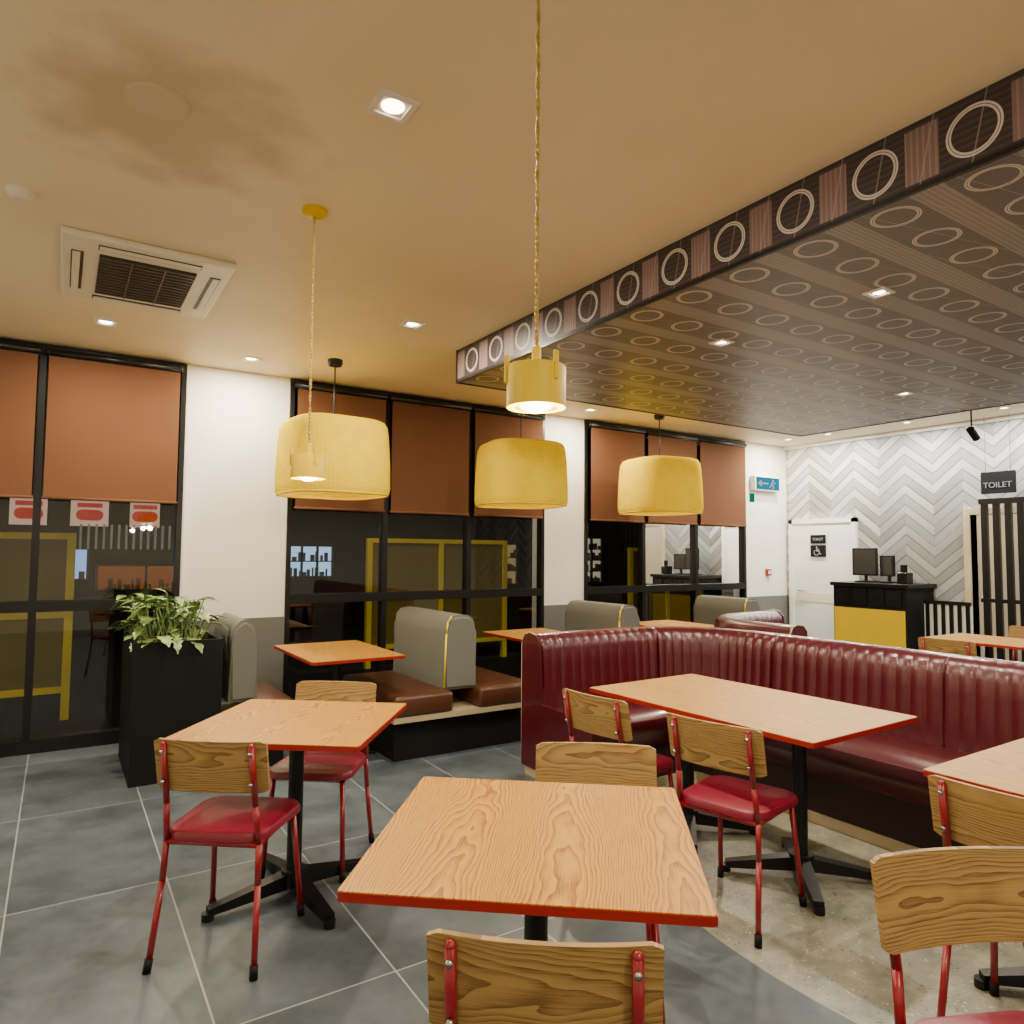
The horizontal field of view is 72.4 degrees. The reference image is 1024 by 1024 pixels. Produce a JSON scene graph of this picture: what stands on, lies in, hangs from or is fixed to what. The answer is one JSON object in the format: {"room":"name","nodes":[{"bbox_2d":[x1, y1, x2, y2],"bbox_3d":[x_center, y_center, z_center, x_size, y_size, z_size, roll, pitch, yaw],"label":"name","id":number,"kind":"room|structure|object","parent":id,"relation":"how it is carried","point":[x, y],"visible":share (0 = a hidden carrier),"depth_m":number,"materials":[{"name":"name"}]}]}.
{"room":"eatery","nodes":[
{"label":"eatery","id":0,"kind":"room"},
{"bbox_2d":[179,363,787,627],"bbox_3d":[0.619,0.441,8.020,8.100,3.050,0.200,3,-4,-33],"label":"wall","id":1,"kind":"structure","parent":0,"point":[233,541],"depth_m":6.10,"materials":[{"name":"white paint"}]},
{"bbox_2d":[294,382,388,512],"bbox_3d":[-1.567,-0.579,6.468,0.896,1.140,0.056,3,-4,-33],"label":"roller blind","id":2,"kind":"object","parent":1,"relation":"attached to","point":[321,402],"visible":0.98,"depth_m":6.47,"materials":[{"name":"fabric"}]},
{"bbox_2d":[390,395,471,515],"bbox_3d":[-0.799,-0.545,6.964,0.906,1.140,0.056,3,-4,-33],"label":"roller blind","id":3,"kind":"object","parent":1,"relation":"attached to","point":[430,475],"visible":1,"depth_m":6.95,"materials":[{"name":"fabric"}]},
{"bbox_2d":[180,595,788,702],"bbox_3d":[0.607,1.497,7.827,7.930,0.920,0.019,3,-4,-33],"label":"trim","id":4,"kind":"structure","parent":1,"relation":"attached to","point":[269,631],"depth_m":6.11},
{"bbox_2d":[473,406,545,518],"bbox_3d":[-0.022,-0.510,7.465,0.916,1.140,0.056,3,-4,-33],"label":"roller blind","id":5,"kind":"object","parent":1,"relation":"attached to","point":[488,427],"visible":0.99,"depth_m":7.43,"materials":[{"name":"fabric"}]},
{"bbox_2d":[589,422,645,522],"bbox_3d":[1.259,-0.453,8.291,0.886,1.140,0.056,3,-4,-33],"label":"roller blind","id":6,"kind":"object","parent":1,"relation":"attached to","point":[610,448],"visible":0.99,"depth_m":8.22,"materials":[{"name":"fabric"}]},
{"bbox_2d":[584,420,746,622],"bbox_3d":[1.994,0.503,8.811,2.810,3.040,0.100,3,-4,-33],"label":"frame","id":7,"kind":"object","parent":1,"relation":"attached to","point":[641,588],"visible":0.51,"depth_m":8.54,"materials":[{"name":"black metal"}]},
{"bbox_2d":[646,430,698,524],"bbox_3d":[2.023,-0.418,8.783,0.906,1.140,0.056,3,-4,-33],"label":"roller blind","id":8,"kind":"object","parent":1,"relation":"attached to","point":[671,446],"visible":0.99,"depth_m":8.79,"materials":[{"name":"fabric"}]},
{"bbox_2d":[698,437,746,526],"bbox_3d":[2.808,-0.383,9.290,0.936,1.140,0.056,3,-4,-33],"label":"roller blind","id":9,"kind":"object","parent":1,"relation":"attached to","point":[722,466],"visible":1,"depth_m":9.28,"materials":[{"name":"fabric"}]},
{"bbox_2d":[0,0,1023,446],"bbox_3d":[1.685,-1.405,3.376,11.580,0.120,9.310,3,-4,-33],"label":"ceiling","id":10,"kind":"structure","parent":0,"point":[661,121],"depth_m":2.66,"materials":[{"name":"paint"}]},
{"bbox_2d":[4,184,34,202],"bbox_3d":[-2.132,-1.374,3.033,0.110,0.040,0.110,3,-4,-33],"label":"smoke detector","id":11,"kind":"object","parent":10,"relation":"attached to","point":[19,193],"visible":1,"depth_m":3.00,"materials":[{"name":"white plastic"}]},
{"bbox_2d":[93,317,117,327],"bbox_3d":[-2.775,-1.295,4.782,0.140,0.008,0.140,3,-4,-33],"label":"recessed light","id":12,"kind":"object","parent":10,"relation":"in","point":[105,322],"visible":1,"depth_m":4.78,"materials":[{"name":"white ceramic"}]},
{"bbox_2d":[60,226,235,318],"bbox_3d":[-2.094,-1.313,3.984,0.800,0.052,1.000,3,-4,-33],"label":"air conditioner","id":13,"kind":"object","parent":10,"relation":"in","point":[94,266],"depth_m":3.85,"materials":[{"name":"white plastic"}]},
{"bbox_2d":[123,82,190,120],"bbox_3d":[-1.228,-1.418,2.428,0.210,0.008,0.210,3,-4,-33],"label":"ceiling speaker","id":14,"kind":"object","parent":10,"relation":"in","point":[157,101],"depth_m":2.41},
{"bbox_2d":[240,355,261,362],"bbox_3d":[-2.114,-1.238,5.672,0.140,0.008,0.140,3,-4,-33],"label":"recessed light","id":15,"kind":"object","parent":10,"relation":"in","point":[249,358],"visible":1,"depth_m":5.67,"materials":[{"name":"white ceramic"}]},
{"bbox_2d":[290,204,326,480],"bbox_3d":[-0.901,-0.756,3.149,0.150,1.242,0.156,3,-4,-33],"label":"pendant lamp","id":16,"kind":"object","parent":10,"relation":"in","point":[308,466],"visible":1,"depth_m":3.11,"materials":[{"name":"yellow metal"}]},
{"bbox_2d":[274,358,389,500],"bbox_3d":[-1.441,-0.680,5.661,0.818,1.113,0.818,3,-4,-38],"label":"lamp","id":17,"kind":"object","parent":10,"relation":"hanging from","point":[356,451],"visible":0.97,"depth_m":5.34,"materials":[{"name":"yellow fabric"}]},
{"bbox_2d":[366,88,419,124],"bbox_3d":[-0.415,-1.411,2.441,0.140,0.008,0.140,3,-4,-33],"label":"recessed light","id":18,"kind":"object","parent":10,"relation":"in","point":[392,106],"visible":1,"depth_m":2.44,"materials":[{"name":"white ceramic"}]},
{"bbox_2d":[399,319,425,329],"bbox_3d":[-0.679,-1.279,4.779,0.140,0.008,0.140,3,-4,-33],"label":"recessed light","id":19,"kind":"object","parent":10,"relation":"in","point":[412,323],"visible":1,"depth_m":4.78,"materials":[{"name":"white ceramic"}]},
{"bbox_2d":[475,413,567,509],"bbox_3d":[0.086,-0.606,6.741,0.818,1.113,0.818,2,-4,-21],"label":"lamp","id":20,"kind":"object","parent":10,"relation":"hanging from","point":[512,473],"visible":0.89,"depth_m":6.37,"materials":[{"name":"yellow fabric"}]},
{"bbox_2d":[504,0,565,413],"bbox_3d":[0.067,-0.849,1.802,0.150,1.198,0.156,3,-4,-33],"label":"pendant lamp","id":21,"kind":"object","parent":10,"relation":"in","point":[536,385],"visible":1,"depth_m":1.73,"materials":[{"name":"yellow metal"}]},
{"bbox_2d":[581,408,599,411],"bbox_3d":[0.851,-1.105,7.584,0.140,0.008,0.140,3,-4,-33],"label":"recessed light","id":22,"kind":"object","parent":10,"relation":"in","point":[587,409],"visible":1,"depth_m":7.57,"materials":[{"name":"white ceramic"}]},
{"bbox_2d":[618,414,702,515],"bbox_3d":[1.649,-0.532,7.820,0.818,1.113,0.818,2,-4,-25],"label":"lamp","id":23,"kind":"object","parent":10,"relation":"hanging from","point":[659,485],"visible":0.99,"depth_m":7.46,"materials":[{"name":"yellow fabric"}]},
{"bbox_2d":[709,338,734,346],"bbox_3d":[1.288,-1.040,4.298,0.110,0.008,0.110,3,-4,-33],"label":"recessed light","id":24,"kind":"object","parent":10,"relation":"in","point":[721,342],"visible":1,"depth_m":4.30,"materials":[{"name":"white ceramic"}]},
{"bbox_2d":[456,68,1023,436],"bbox_3d":[3.353,-1.198,3.488,4.292,0.256,7.306,3,-4,-33],"label":"ceiling bulkhead","id":25,"kind":"object","parent":10,"relation":"attached to","point":[930,212],"depth_m":3.74,"materials":[{"name":"brown wood"}]},
{"bbox_2d":[862,286,895,298],"bbox_3d":[1.817,-1.084,3.462,0.110,0.008,0.110,3,-4,-33],"label":"recessed light","id":26,"kind":"object","parent":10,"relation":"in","point":[881,290],"visible":1,"depth_m":3.46,"materials":[{"name":"white ceramic"}]},
{"bbox_2d":[894,391,914,395],"bbox_3d":[3.148,-0.950,5.617,0.110,0.008,0.110,3,-4,-33],"label":"recessed light","id":27,"kind":"object","parent":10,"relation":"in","point":[905,392],"visible":1,"depth_m":5.62,"materials":[{"name":"white ceramic"}]},
{"bbox_2d":[966,411,979,440],"bbox_3d":[4.429,-0.910,6.730,0.159,0.457,0.100,3,-4,-33],"label":"ceiling spotlight","id":28,"kind":"object","parent":10,"relation":"hanging from","point":[970,430],"depth_m":6.70,"materials":[{"name":"black metal"}]},
{"bbox_2d":[980,412,1016,493],"bbox_3d":[5.287,-0.636,7.628,0.046,0.868,0.330,3,-4,-33],"label":"sign","id":29,"kind":"object","parent":10,"relation":"hanging from","point":[995,482],"visible":1,"depth_m":7.59,"materials":[{"name":"metal"}]},
{"bbox_2d":[0,741,1023,1023],"bbox_3d":[1.682,1.748,3.161,11.580,0.100,9.230,3,-4,-33],"label":"floor","id":30,"kind":"structure","parent":0,"point":[81,848],"depth_m":2.76,"materials":[{"name":"tile"}]},
{"bbox_2d":[108,589,228,787],"bbox_3d":[-2.416,1.159,4.886,0.739,1.210,1.083,3,-4,-33],"label":"potted plant","id":31,"kind":"object","parent":30,"relation":"on","point":[171,675],"visible":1,"depth_m":4.61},
{"bbox_2d":[142,738,304,981],"bbox_3d":[-1.077,1.242,2.707,0.424,0.818,0.473,0,-3,5],"label":"dining chair","id":32,"kind":"object","parent":30,"relation":"on","point":[228,767],"visible":0.98,"depth_m":2.53,"materials":[{"name":"red leather"}]},
{"bbox_2d":[214,613,292,765],"bbox_3d":[-1.917,1.272,5.119,0.420,1.020,0.820,3,-4,-33],"label":"booth seat","id":33,"kind":"object","parent":30,"relation":"on","point":[240,684],"visible":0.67,"depth_m":4.84,"materials":[{"name":"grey leather"}]},
{"bbox_2d":[166,699,406,929],"bbox_3d":[-0.957,1.298,3.092,0.804,0.750,0.784,0,-3,5],"label":"dining table","id":34,"kind":"object","parent":30,"relation":"on","point":[295,726],"visible":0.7,"depth_m":3.03,"materials":[{"name":"brown wood"}]},
{"bbox_2d":[261,681,376,882],"bbox_3d":[-0.936,1.285,3.434,0.424,0.818,0.473,0,-3,5],"label":"dining chair","id":35,"kind":"object","parent":30,"relation":"on","point":[328,767],"visible":0.64,"depth_m":3.46,"materials":[{"name":"red leather"}]},
{"bbox_2d":[274,640,404,753],"bbox_3d":[-1.330,1.421,5.288,0.684,0.750,1.004,3,-4,-33],"label":"table","id":36,"kind":"object","parent":30,"relation":"on","point":[336,653],"visible":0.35,"depth_m":5.20,"materials":[{"name":"brown wood"}]},
{"bbox_2d":[343,606,520,761],"bbox_3d":[-0.614,1.315,5.698,1.200,1.020,1.100,3,-4,-33],"label":"booth seat","id":37,"kind":"object","parent":30,"relation":"on","point":[454,704],"visible":0.94,"depth_m":5.34,"materials":[{"name":"brown leather"}]},
{"bbox_2d":[483,628,557,641],"bbox_3d":[0.274,1.495,6.359,0.684,0.750,1.004,3,-4,-33],"label":"table","id":38,"kind":"object","parent":30,"relation":"on","point":[517,634],"visible":0.12,"depth_m":6.55,"materials":[{"name":"brown wood"}]},
{"bbox_2d":[337,777,717,940],"bbox_3d":[0.064,1.235,1.874,0.824,0.750,0.804,0,-3,7],"label":"dining table","id":39,"kind":"object","parent":30,"relation":"on","point":[537,851],"visible":0.88,"depth_m":1.74,"materials":[{"name":"brown wood"}]},
{"bbox_2d":[426,928,663,1023],"bbox_3d":[0.072,1.177,1.428,0.424,0.818,0.473,0,-3,5],"label":"dining chair","id":40,"kind":"object","parent":30,"relation":"on","point":[473,978],"visible":1,"depth_m":1.24,"materials":[{"name":"brown wood"}]},
{"bbox_2d":[535,742,665,1023],"bbox_3d":[0.276,1.228,2.278,0.424,0.818,0.473,0,-3,5],"label":"dining chair","id":41,"kind":"object","parent":30,"relation":"on","point":[560,762],"visible":0.27,"depth_m":2.49,"materials":[{"name":"brown wood"}]},
{"bbox_2d":[565,600,639,630],"bbox_3d":[0.887,1.389,6.791,0.950,1.020,0.950,3,-4,-33],"label":"window bench","id":42,"kind":"object","parent":30,"relation":"on","point":[579,614],"visible":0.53,"depth_m":6.71,"materials":[{"name":"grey leather"}]},
{"bbox_2d":[562,688,673,787],"bbox_3d":[0.544,1.300,3.500,0.473,0.818,0.424,3,-4,-40],"label":"dining chair","id":43,"kind":"object","parent":30,"relation":"on","point":[601,716],"visible":0.46,"depth_m":3.37,"materials":[{"name":"red wood"}]},
{"bbox_2d":[640,620,713,626],"bbox_3d":[1.761,1.562,7.317,0.684,0.750,1.004,3,-4,-33],"label":"table","id":44,"kind":"object","parent":30,"relation":"on","point":[657,622],"visible":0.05,"depth_m":7.49,"materials":[{"name":"brown wood"}]},
{"bbox_2d":[693,595,760,624],"bbox_3d":[2.435,1.462,7.848,1.100,1.020,0.850,3,-4,-33],"label":"window bench","id":45,"kind":"object","parent":30,"relation":"on","point":[707,608],"visible":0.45,"depth_m":7.86,"materials":[{"name":"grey leather"}]},
{"bbox_2d":[667,713,806,948],"bbox_3d":[0.957,1.274,2.991,0.424,0.818,0.473,-3,-5,44],"label":"dining chair","id":46,"kind":"object","parent":30,"relation":"on","point":[734,749],"visible":0.91,"depth_m":2.88,"materials":[{"name":"red wood"}]},
{"bbox_2d":[590,674,917,916],"bbox_3d":[1.159,1.341,3.565,0.844,0.750,1.364,3,-4,-34],"label":"table","id":47,"kind":"object","parent":30,"relation":"on","point":[804,722],"visible":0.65,"depth_m":3.30,"materials":[{"name":"brown wood"}]},
{"bbox_2d":[714,609,807,636],"bbox_3d":[2.313,1.389,6.122,1.206,0.965,1.146,3,-4,-33],"label":"sofa","id":48,"kind":"object","parent":30,"relation":"on","point":[772,620],"visible":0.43,"depth_m":5.87,"materials":[{"name":"red leather"}]},
{"bbox_2d":[521,626,1023,851],"bbox_3d":[2.011,1.224,3.294,1.628,0.965,4.687,3,-4,-33],"label":"sofa","id":49,"kind":"object","parent":30,"relation":"on","point":[873,788],"visible":0.66,"depth_m":4.15,"materials":[{"name":"red leather"}]},
{"bbox_2d":[830,581,936,649],"bbox_3d":[4.507,1.443,8.505,0.650,1.165,0.960,3,-4,-33],"label":"counter","id":50,"kind":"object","parent":30,"relation":"on","point":[883,614],"depth_m":8.24,"materials":[{"name":"wood"}]},
{"bbox_2d":[852,548,877,581],"bbox_3d":[4.385,0.657,8.683,0.180,0.420,0.300,3,-4,-41],"label":"monitor","id":51,"kind":"object","parent":50,"relation":"on","point":[864,560],"visible":0.99,"depth_m":8.66,"materials":[{"name":"black plastic"}]},
{"bbox_2d":[876,555,896,582],"bbox_3d":[4.550,0.690,8.461,0.180,0.330,0.220,1,-3,-13],"label":"monitor","id":52,"kind":"object","parent":50,"relation":"on","point":[887,562],"visible":0.98,"depth_m":8.44,"materials":[{"name":"black plastic"}]},
{"bbox_2d":[897,565,912,583],"bbox_3d":[4.612,0.732,8.216,0.140,0.220,0.120,3,-4,-33],"label":"receipt printer","id":53,"kind":"object","parent":50,"relation":"on","point":[904,577],"visible":0.99,"depth_m":8.18,"materials":[{"name":"black plastic"}]},
{"bbox_2d":[870,846,1023,1023],"bbox_3d":[1.047,1.183,1.393,0.424,0.818,0.473,1,-3,-8],"label":"dining chair","id":54,"kind":"object","parent":30,"relation":"on","point":[939,896],"visible":1,"depth_m":1.60,"materials":[{"name":"red wood"}]},
{"bbox_2d":[918,637,976,656],"bbox_3d":[3.708,1.459,5.838,0.473,0.818,0.424,3,-4,-38],"label":"dining chair","id":55,"kind":"object","parent":30,"relation":"on","point":[968,648],"visible":0.31,"depth_m":5.70,"materials":[{"name":"red wood"}]},
{"bbox_2d":[924,603,972,636],"bbox_3d":[4.898,1.516,7.847,0.020,0.950,0.500,3,-4,-33],"label":"wall","id":56,"kind":"structure","parent":30,"relation":"on","point":[930,605],"depth_m":7.86,"materials":[{"name":"white ceramic"}]},
{"bbox_2d":[923,600,971,636],"bbox_3d":[4.881,1.480,7.838,0.024,0.960,0.500,3,-4,-33],"label":"dark slats","id":57,"kind":"object","parent":56,"relation":"attached to","point":[967,605],"visible":0.45,"depth_m":7.86,"materials":[{"name":"black wood"}]},
{"bbox_2d":[923,738,1023,990],"bbox_3d":[2.153,1.265,2.114,0.844,0.750,1.324,3,-4,-33],"label":"table","id":58,"kind":"object","parent":30,"relation":"on","point":[1000,768],"visible":0.93,"depth_m":2.44,"materials":[{"name":"brown wood"}]},
{"bbox_2d":[926,633,1023,658],"bbox_3d":[4.284,1.521,6.269,0.704,0.750,0.804,3,-4,-33],"label":"dining table","id":59,"kind":"object","parent":30,"relation":"on","point":[989,642],"visible":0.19,"depth_m":6.26,"materials":[{"name":"brown wood"}]},
{"bbox_2d":[928,775,1023,1016],"bbox_3d":[1.595,1.230,2.134,0.473,0.818,0.424,3,-4,-37],"label":"dining chair","id":60,"kind":"object","parent":30,"relation":"on","point":[964,813],"visible":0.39,"depth_m":2.11,"materials":[{"name":"red wood"}]},
{"bbox_2d":[978,497,1023,661],"bbox_3d":[5.489,0.888,7.029,0.052,2.120,1.390,3,-4,-33],"label":"slatted screen","id":61,"kind":"object","parent":30,"relation":"on","point":[1011,601],"visible":0.67,"depth_m":7.45,"materials":[{"name":"black wood"}]},
{"bbox_2d":[1008,625,1023,661],"bbox_3d":[4.847,1.514,6.632,0.473,0.818,0.424,2,-4,-27],"label":"dining chair","id":62,"kind":"object","parent":30,"relation":"on","point":[1014,631],"visible":0.24,"depth_m":6.87,"materials":[{"name":"red wood"}]},
{"bbox_2d":[786,418,1023,655],"bbox_3d":[6.425,0.391,6.361,0.150,3.050,8.930,3,-4,-33],"label":"wall","id":63,"kind":"structure","parent":0,"point":[908,494],"depth_m":8.58,"materials":[{"name":"white tile"}]},
{"bbox_2d":[976,514,1021,661],"bbox_3d":[6.325,0.760,8.012,1.600,2.700,1.940,3,-4,-33],"label":"wall","id":64,"kind":"structure","parent":0,"point":[981,612],"depth_m":8.95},
{"bbox_2d":[0,341,42,498],"bbox_3d":[-3.910,-0.684,4.957,0.936,1.140,0.056,3,-4,-33],"label":"roller blind","id":65,"kind":"object","parent":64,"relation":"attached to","point":[18,370],"visible":1,"depth_m":5.14,"materials":[{"name":"fabric"}]},
{"bbox_2d":[0,338,187,757],"bbox_3d":[-4.057,0.232,4.909,3.160,3.040,0.100,3,-4,-33],"label":"frame","id":66,"kind":"object","parent":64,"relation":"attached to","point":[26,745],"visible":0.67,"depth_m":5.25,"materials":[{"name":"black metal"}]},
{"bbox_2d":[41,348,183,503],"bbox_3d":[-3.104,-0.648,5.477,0.956,1.140,0.056,3,-4,-33],"label":"roller blind","id":67,"kind":"object","parent":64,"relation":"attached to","point":[112,430],"visible":1,"depth_m":5.46,"materials":[{"name":"fabric"}]},
{"bbox_2d":[283,379,544,694],"bbox_3d":[-0.841,0.376,6.984,2.800,3.040,0.100,3,-4,-33],"label":"frame","id":68,"kind":"object","parent":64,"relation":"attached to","point":[382,596],"visible":0.54,"depth_m":6.77,"materials":[{"name":"black metal"}]},
{"bbox_2d":[645,435,741,584],"bbox_3d":[1.988,0.488,8.820,2.730,2.870,0.001,3,-4,-33],"label":"glass","id":69,"kind":"object","parent":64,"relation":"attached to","point":[669,547],"visible":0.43,"depth_m":9.01,"materials":[{"name":"clear glass"}]},
{"bbox_2d":[749,493,754,513],"bbox_3d":[3.317,-0.119,9.674,0.100,0.280,0.008,3,-4,-33],"label":"notice","id":70,"kind":"object","parent":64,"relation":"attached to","point":[751,495],"visible":1,"depth_m":9.67,"materials":[{"name":"white plastic"}]},
{"bbox_2d":[750,475,779,491],"bbox_3d":[3.542,-0.392,9.768,0.540,0.200,0.113,3,-4,-33],"label":"emergency exit sign","id":71,"kind":"object","parent":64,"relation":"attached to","point":[757,483],"visible":1,"depth_m":9.70,"materials":[{"name":"blue plastic"}]},
{"bbox_2d":[765,569,771,575],"bbox_3d":[3.580,0.841,9.772,0.090,0.090,0.045,3,-4,-33],"label":"fire alarm","id":72,"kind":"object","parent":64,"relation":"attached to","point":[767,571],"visible":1,"depth_m":9.75,"materials":[{"name":"red plastic"}]},
{"bbox_2d":[788,517,858,624],"bbox_3d":[4.229,1.087,9.523,0.059,1.990,1.000,3,-4,-33],"label":"door frame","id":73,"kind":"structure","parent":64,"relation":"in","point":[854,520],"depth_m":9.84,"materials":[{"name":"white wood"}]},
{"bbox_2d":[793,522,851,639],"bbox_3d":[4.233,1.114,9.525,0.040,1.925,0.880,3,-4,-33],"label":"door","id":74,"kind":"structure","parent":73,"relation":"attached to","point":[811,574],"depth_m":9.55,"materials":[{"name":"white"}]},
{"bbox_2d":[796,592,833,602],"bbox_3d":[4.214,1.166,9.510,0.006,0.130,0.800,3,-4,-33],"label":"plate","id":75,"kind":"object","parent":74,"relation":"attached to","point":[800,596],"visible":0.64,"depth_m":9.59,"materials":[{"name":"white plastic"}]},
{"bbox_2d":[810,535,825,556],"bbox_3d":[4.181,0.463,9.573,0.024,0.300,0.230,3,-4,-33],"label":"sign","id":76,"kind":"object","parent":74,"relation":"attached to","point":[815,550],"visible":1,"depth_m":9.57,"materials":[{"name":"black plastic"}]},
{"bbox_2d":[783,413,1023,450],"bbox_3d":[6.353,-1.111,6.382,0.059,0.049,8.910,3,-4,-33],"label":"crown molding","id":77,"kind":"structure","parent":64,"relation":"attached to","point":[1021,415],"depth_m":8.59,"materials":[{"name":"white paint"}]},
{"bbox_2d":[963,507,1016,656],"bbox_3d":[5.622,0.959,7.547,0.170,2.040,1.280,3,-4,-33],"label":"trim","id":78,"kind":"structure","parent":64,"relation":"attached to","point":[968,560],"depth_m":8.03,"materials":[{"name":"white paint"}]},
{"label":"outside","id":79,"kind":"structure","parent":0,"visible":0},
{"bbox_2d":[0,593,732,740],"bbox_3d":[-4.912,2.494,14.831,36.000,0.150,17.570,3,-4,-33],"label":"ground","id":80,"kind":"structure","parent":79,"point":[96,662],"depth_m":9.14,"materials":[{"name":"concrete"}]},
{"bbox_2d":[0,532,76,719],"bbox_3d":[-4.672,1.055,6.340,1.170,1.750,0.080,3,-4,-33],"label":"fence","id":81,"kind":"object","parent":80,"relation":"on","point":[57,551],"visible":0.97,"depth_m":6.51,"materials":[{"name":"yellow paint"}]},
{"bbox_2d":[0,355,637,637],"bbox_3d":[-4.911,-0.125,15.011,24.000,5.100,0.500,3,-4,-33],"label":"facade","id":82,"kind":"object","parent":80,"relation":"on","point":[347,531],"visible":0.02,"depth_m":15.32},
{"bbox_2d":[75,550,86,578],"bbox_3d":[-8.280,0.929,12.453,1.250,0.550,0.040,3,-4,-33],"label":"shop window","id":83,"kind":"structure","parent":82,"relation":"attached to","point":[81,555],"depth_m":12.72,"materials":[{"name":"blue"}]},
{"bbox_2d":[75,548,89,579],"bbox_3d":[-8.253,0.927,12.411,1.290,0.574,0.080,3,-4,-33],"label":"shelf frames","id":84,"kind":"object","parent":82,"relation":"attached to","point":[88,550],"visible":0.29,"depth_m":12.71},
{"bbox_2d":[78,571,84,578],"bbox_3d":[-8.250,1.093,12.404,1.160,0.192,0.040,3,-4,-33],"label":"goods","id":85,"kind":"object","parent":84,"relation":"on","point":[81,573],"depth_m":12.67},
{"bbox_2d":[9,498,159,527],"bbox_3d":[-8.372,-0.020,12.431,3.800,0.500,0.060,3,-4,-33],"label":"menu sign","id":86,"kind":"object","parent":82,"relation":"attached to","point":[74,521],"depth_m":12.74,"materials":[{"name":"plastic"}]},
{"bbox_2d":[14,500,157,521],"bbox_3d":[-8.303,-0.030,12.417,3.635,0.320,0.200,3,-4,-33],"label":"menu pictures","id":87,"kind":"object","parent":82,"relation":"attached to","point":[21,512],"visible":0.84,"depth_m":12.76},
{"bbox_2d":[95,565,173,590],"bbox_3d":[-6.596,1.250,13.466,2.440,0.474,0.080,3,-4,-33],"label":"shelf frames","id":88,"kind":"object","parent":82,"relation":"attached to","point":[97,566],"visible":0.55,"depth_m":13.10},
{"bbox_2d":[107,578,172,588],"bbox_3d":[-6.559,1.367,13.484,2.140,0.196,0.040,3,-4,-33],"label":"goods","id":89,"kind":"object","parent":88,"relation":"on","point":[110,585],"depth_m":13.11},
{"bbox_2d":[98,566,173,588],"bbox_3d":[-6.623,1.253,13.508,2.400,0.450,0.040,3,-4,-33],"label":"shop window","id":90,"kind":"structure","parent":82,"relation":"attached to","point":[126,573],"depth_m":13.18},
{"bbox_2d":[291,546,330,575],"bbox_3d":[-4.354,1.055,14.988,1.000,0.650,0.040,3,-4,-33],"label":"shop window","id":91,"kind":"structure","parent":82,"relation":"attached to","point":[309,551],"depth_m":14.99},
{"bbox_2d":[290,545,333,576],"bbox_3d":[-4.326,1.053,14.946,1.040,0.674,0.080,3,-4,-33],"label":"shelf frames","id":92,"kind":"object","parent":82,"relation":"attached to","point":[317,561],"visible":0.7,"depth_m":14.99,"materials":[{"name":"black metal"}]},
{"bbox_2d":[290,552,327,575],"bbox_3d":[-4.350,1.103,14.928,0.846,0.523,0.040,3,-4,-33],"label":"goods","id":93,"kind":"object","parent":92,"relation":"on","point":[312,557],"depth_m":14.95},
{"bbox_2d":[507,545,515,582],"bbox_3d":[-0.491,1.303,17.475,1.400,1.000,0.040,3,-4,-33],"label":"shop window","id":94,"kind":"structure","parent":82,"relation":"attached to","point":[510,574],"depth_m":17.76,"materials":[{"name":"beige"}]},
{"bbox_2d":[507,544,518,584],"bbox_3d":[-0.464,1.301,17.433,1.440,1.024,0.080,3,-4,-33],"label":"shelf frames","id":95,"kind":"object","parent":82,"relation":"attached to","point":[517,545],"visible":0.3,"depth_m":17.77,"materials":[{"name":"black metal"}]},
{"bbox_2d":[507,550,515,583],"bbox_3d":[-0.455,1.359,17.435,1.322,0.859,0.040,3,-4,-33],"label":"goods","id":96,"kind":"object","parent":95,"relation":"on","point":[509,567],"depth_m":17.69},
{"bbox_2d":[588,539,599,577],"bbox_3d":[1.987,1.314,19.078,1.100,1.200,0.040,3,-4,-33],"label":"shop window","id":97,"kind":"structure","parent":82,"relation":"attached to","point":[597,541],"depth_m":19.26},
{"bbox_2d":[588,538,602,582],"bbox_3d":[2.014,1.312,19.036,1.140,1.224,0.080,3,-4,-33],"label":"shelf frames","id":98,"kind":"object","parent":82,"relation":"attached to","point":[591,560],"visible":0.42,"depth_m":19.16,"materials":[{"name":"black metal"}]},
{"bbox_2d":[588,543,600,581],"bbox_3d":[2.016,1.360,19.034,1.004,1.079,0.040,3,-4,-33],"label":"goods","id":99,"kind":"object","parent":98,"relation":"on","point":[595,557],"depth_m":19.20},
{"bbox_2d":[364,538,506,668],"bbox_3d":[-1.052,1.292,10.220,2.270,1.780,0.080,3,-4,-33],"label":"fence","id":100,"kind":"object","parent":80,"relation":"on","point":[412,564],"visible":0.6,"depth_m":10.20,"materials":[{"name":"yellow paint"}]},
{"bbox_2d":[627,548,702,621],"bbox_3d":[2.870,1.521,12.985,1.870,1.700,0.080,3,-4,-33],"label":"fence","id":101,"kind":"object","parent":80,"relation":"on","point":[667,605],"visible":0.24,"depth_m":12.87,"materials":[{"name":"yellow paint"}]},
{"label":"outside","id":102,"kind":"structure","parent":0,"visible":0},
{"bbox_2d":[79,524,170,549],"bbox_3d":[-6.465,0.493,13.347,3.035,0.450,0.050,3,-4,-33],"label":"awning slats","id":103,"kind":"object","parent":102,"point":[96,525],"visible":0.53,"depth_m":12.90,"materials":[{"name":"grey metal"}]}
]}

